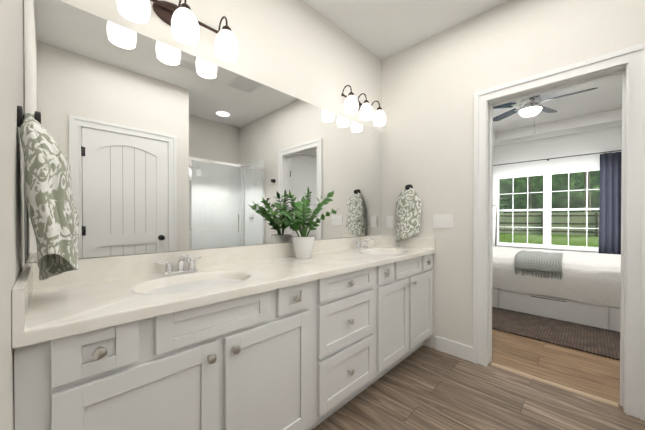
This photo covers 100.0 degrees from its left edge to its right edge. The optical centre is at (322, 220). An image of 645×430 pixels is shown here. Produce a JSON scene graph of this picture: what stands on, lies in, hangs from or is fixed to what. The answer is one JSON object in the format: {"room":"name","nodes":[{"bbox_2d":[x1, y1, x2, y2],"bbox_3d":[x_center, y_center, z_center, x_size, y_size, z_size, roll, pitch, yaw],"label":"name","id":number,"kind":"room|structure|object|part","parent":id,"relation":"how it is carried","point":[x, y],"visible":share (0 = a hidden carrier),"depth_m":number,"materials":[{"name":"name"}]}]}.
{"room":"bathroom","nodes":[
{"label":"bathroom","id":0,"kind":"room"},
{"bbox_2d":[0,0,24,429],"bbox_3d":[-0.380,-0.228,0.203,2.180,2.740,0.120,0,1,45],"label":"wall","id":1,"kind":"structure","parent":0,"point":[12,247],"depth_m":0.62,"materials":[{"name":"paint"}]},
{"bbox_2d":[17,105,79,279],"bbox_3d":[-0.853,-0.068,0.850,0.292,0.542,0.135,0,1,45],"label":"towel","id":2,"kind":"object","parent":1,"relation":"attached to","point":[52,211],"visible":1,"depth_m":0.78,"materials":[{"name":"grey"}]},
{"bbox_2d":[23,0,381,262],"bbox_3d":[-0.298,-0.241,1.919,0.126,2.740,2.680,0,1,45],"label":"wall","id":3,"kind":"structure","parent":0,"point":[165,147],"depth_m":1.47,"materials":[{"name":"beige paint"}]},
{"bbox_2d":[116,0,238,61],"bbox_3d":[-0.676,-0.982,1.310,0.195,0.229,0.531,0,1,45],"label":"sconce","id":4,"kind":"object","parent":3,"relation":"attached to","point":[182,21],"visible":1,"depth_m":1.30,"materials":[{"name":"white glass"}]},
{"bbox_3d":[-0.688,-1.035,1.322,0.160,0.123,0.462,0,1,45],"label":"arm","id":5,"kind":"part","parent":4,"relation":"part of"},
{"bbox_2d":[341,85,385,125],"bbox_3d":[0.349,-0.989,2.350,0.195,0.229,0.531,0,1,45],"label":"sconce","id":6,"kind":"object","parent":3,"relation":"attached to","point":[353,104],"visible":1,"depth_m":2.28,"materials":[{"name":"white glass"}]},
{"bbox_3d":[0.337,-1.042,2.362,0.160,0.123,0.462,0,1,45],"label":"arm","id":7,"kind":"part","parent":6,"relation":"part of"},
{"bbox_2d":[303,0,621,145],"bbox_3d":[2.518,-1.754,2.335,4.140,0.280,7.240,0,1,45],"label":"ceiling","id":8,"kind":"structure","parent":0,"point":[382,29],"depth_m":2.44,"materials":[{"name":"paint"}]},
{"bbox_2d":[508,137,531,142],"bbox_3d":[4.007,-1.631,5.501,0.390,0.012,0.120,0,1,45],"label":"ceiling vent","id":9,"kind":"object","parent":8,"relation":"in","point":[520,139],"visible":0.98,"depth_m":5.47,"materials":[{"name":"white metal"}]},
{"bbox_2d":[493,87,597,133],"bbox_3d":[2.929,-1.504,3.728,1.211,0.600,1.266,0,1,45],"label":"fan","id":10,"kind":"object","parent":8,"relation":"hanging from","point":[531,106],"visible":0.85,"depth_m":3.73,"materials":[{"name":"grey metal"}]},
{"bbox_3d":[2.901,-1.504,3.756,0.445,0.600,0.468,0,1,45],"label":"motor","id":11,"kind":"part","parent":10,"relation":"part of","materials":[{"name":"silver metal"}]},
{"bbox_2d":[312,329,644,429],"bbox_3d":[2.518,1.153,2.357,4.140,0.067,7.240,0,1,45],"label":"floor","id":12,"kind":"structure","parent":0,"point":[423,387],"depth_m":1.76,"materials":[{"name":"brown wood"}]},
{"bbox_2d":[12,235,435,429],"bbox_3d":[-0.057,0.643,1.688,0.561,0.976,2.437,0,1,45],"label":"bathroom vanity","id":13,"kind":"object","parent":12,"relation":"on","point":[276,336],"visible":1,"depth_m":1.10,"materials":[{"name":"painted wood"},{"name":"cultured marble"},{"name":"brushed nickel"}]},
{"bbox_2d":[154,254,201,275],"bbox_3d":[-0.659,0.209,1.289,0.150,0.098,0.216,0,1,45],"label":"faucet","id":14,"kind":"object","parent":13,"relation":"on","point":[191,270],"depth_m":1.30,"materials":[{"name":"silver metal"}]},
{"bbox_2d":[269,188,339,258],"bbox_3d":[-0.092,0.010,1.752,0.377,0.488,0.464,0,1,45],"label":"plant","id":15,"kind":"object","parent":13,"relation":"on","point":[303,244],"visible":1,"depth_m":1.77,"materials":[{"name":"green plant"}]},
{"bbox_3d":[-0.128,0.180,1.832,0.160,0.146,0.160,0,1,45],"label":"pot","id":16,"kind":"part","parent":15,"relation":"part of","materials":[{"name":"white ceramic"}]},
{"bbox_3d":[-0.090,-0.023,1.756,0.287,0.302,0.374,0,1,45],"label":"stem","id":17,"kind":"part","parent":15,"relation":"part of","materials":[{"name":"green plant"}]},
{"bbox_2d":[352,238,373,249],"bbox_3d":[0.383,0.201,2.347,0.150,0.098,0.216,0,1,45],"label":"faucet","id":18,"kind":"object","parent":13,"relation":"on","point":[363,245],"depth_m":2.34,"materials":[{"name":"silver metal"}]},
{"bbox_2d":[492,307,619,360],"bbox_3d":[3.174,1.112,3.486,2.850,0.012,2.970,0,1,45],"label":"bedroom rug","id":19,"kind":"object","parent":12,"relation":"on","point":[592,340],"visible":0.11,"depth_m":2.69,"materials":[{"name":"brown carpet"}]},
{"bbox_2d":[492,246,620,331],"bbox_3d":[2.854,0.559,3.878,2.233,1.088,1.664,0,1,45],"label":"bed","id":20,"kind":"object","parent":19,"relation":"on","point":[583,288],"visible":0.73,"depth_m":3.04,"materials":[{"name":"white fabric"}]},
{"bbox_2d":[514,250,562,273],"bbox_3d":[2.680,0.498,3.344,0.460,0.171,0.658,0,1,45],"label":"throw","id":21,"kind":"object","parent":20,"relation":"on","point":[538,262],"depth_m":3.17,"materials":[{"name":"grey fabric"}]},
{"bbox_3d":[2.856,0.742,3.887,2.150,0.254,1.530,0,1,45],"label":"mattress","id":22,"kind":"part","parent":20,"relation":"part of","materials":[{"name":"white fabric"}]},
{"bbox_3d":[2.853,0.559,3.888,2.218,1.088,1.640,0,1,45],"label":"frame","id":23,"kind":"part","parent":20,"relation":"part of","materials":[{"name":"white wood"}]},
{"bbox_2d":[382,0,644,348],"bbox_3d":[1.816,-0.238,1.634,4.140,2.740,0.120,0,1,45],"label":"wall","id":24,"kind":"structure","parent":0,"point":[432,85],"depth_m":2.23,"materials":[{"name":"paint"}]},
{"bbox_2d":[387,216,392,227],"bbox_3d":[0.666,0.014,2.677,0.072,0.116,0.008,0,1,45],"label":"outlet","id":25,"kind":"object","parent":24,"relation":"attached to","point":[389,221],"visible":1,"depth_m":2.67,"materials":[{"name":"white plastic"}]},
{"bbox_2d":[395,184,421,241],"bbox_3d":[0.805,-0.062,2.481,0.251,0.522,0.092,0,1,45],"label":"towel","id":26,"kind":"object","parent":24,"relation":"attached to","point":[408,211],"visible":1,"depth_m":2.45,"materials":[{"name":"grey fabric"}]},
{"bbox_2d":[433,214,452,227],"bbox_3d":[1.028,0.006,2.315,0.164,0.116,0.017,0,1,45],"label":"switch plate","id":27,"kind":"object","parent":24,"relation":"attached to","point":[442,220],"visible":1,"depth_m":2.31,"materials":[{"name":"white plastic"}]},
{"bbox_2d":[435,336,472,361],"bbox_3d":[1.095,1.069,2.260,0.298,0.115,0.014,0,1,45],"label":"baseboard","id":28,"kind":"structure","parent":24,"relation":"attached to","point":[457,349],"depth_m":2.24,"materials":[{"name":"white wood"}]},
{"bbox_2d":[473,43,644,420],"bbox_3d":[1.560,0.064,1.875,0.892,2.131,0.140,0,1,45],"label":"door frame","id":29,"kind":"structure","parent":24,"relation":"attached to","point":[633,57],"depth_m":1.64,"materials":[{"name":"white wood"}]},
{"bbox_3d":[1.567,0.100,1.882,0.750,2.060,0.122,0,1,45],"label":"bedroom door jamb","id":30,"kind":"part","parent":29,"relation":"part of","materials":[{"name":"white wood"}]},
{"bbox_2d":[492,126,621,249],"bbox_3d":[5.016,-0.403,4.881,4.140,3.020,0.120,0,1,45],"label":"wall","id":31,"kind":"structure","parent":0,"point":[596,141],"depth_m":5.31,"materials":[{"name":"paint"}]},
{"bbox_2d":[496,172,546,249],"bbox_3d":[4.149,-0.169,5.691,0.879,1.580,0.125,0,1,45],"label":"window","id":32,"kind":"structure","parent":31,"relation":"in","point":[525,245],"depth_m":5.63,"materials":[{"name":"white plastic"}]},
{"bbox_2d":[493,150,621,165],"bbox_3d":[4.507,-1.195,5.221,2.450,0.040,0.102,0,1,45],"label":"curtain rod","id":33,"kind":"object","parent":31,"relation":"attached to","point":[560,157],"visible":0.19,"depth_m":5.15,"materials":[{"name":"black"}]},
{"bbox_2d":[598,152,621,253],"bbox_3d":[5.073,-0.041,4.622,0.510,2.260,0.055,0,1,45],"label":"panel","id":34,"kind":"object","parent":33,"relation":"hanging from","point":[610,206],"visible":0.4,"depth_m":4.68,"materials":[{"name":"fabric"}]},
{"bbox_2d":[547,167,599,252],"bbox_3d":[4.777,-0.164,5.073,0.879,1.580,0.125,0,1,45],"label":"window","id":35,"kind":"structure","parent":31,"relation":"in","point":[564,247],"depth_m":5.15,"materials":[{"name":"white plastic"}]},
{"label":"outside","id":36,"kind":"structure","parent":0,"visible":0},
{"bbox_2d":[499,171,599,222],"bbox_3d":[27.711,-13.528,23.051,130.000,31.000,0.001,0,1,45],"label":"trees","id":37,"kind":"object","parent":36,"point":[537,183],"depth_m":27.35,"materials":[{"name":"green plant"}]},
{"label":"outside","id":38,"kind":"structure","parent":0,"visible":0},
{"bbox_2d":[499,225,598,246],"bbox_3d":[24.224,0.525,23.179,85.000,1.586,52.860,0,1,45],"label":"lawn","id":39,"kind":"structure","parent":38,"point":[562,240],"depth_m":14.54,"materials":[{"name":"green plant"}]},
{"bbox_2d":[499,212,598,236],"bbox_3d":[16.084,0.268,14.877,85.050,1.430,0.110,0,1,45],"label":"fence posts","id":40,"kind":"object","parent":39,"relation":"on","point":[595,224],"depth_m":16.73,"materials":[{"name":"grey"}]},
{"bbox_2d":[499,212,598,235],"bbox_3d":[16.093,0.218,14.959,85.054,1.370,0.020,0,1,45],"label":"boards","id":41,"kind":"object","parent":40,"relation":"attached to","point":[558,219],"depth_m":16.67,"materials":[{"name":"brown wood"}]},
{"bbox_2d":[528,171,590,212],"bbox_3d":[20.222,-6.284,21.085,77.531,14.366,9.167,0,1,45],"label":"trunks","id":42,"kind":"object","parent":39,"relation":"on","point":[585,192],"depth_m":20.97,"materials":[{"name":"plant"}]}
]}

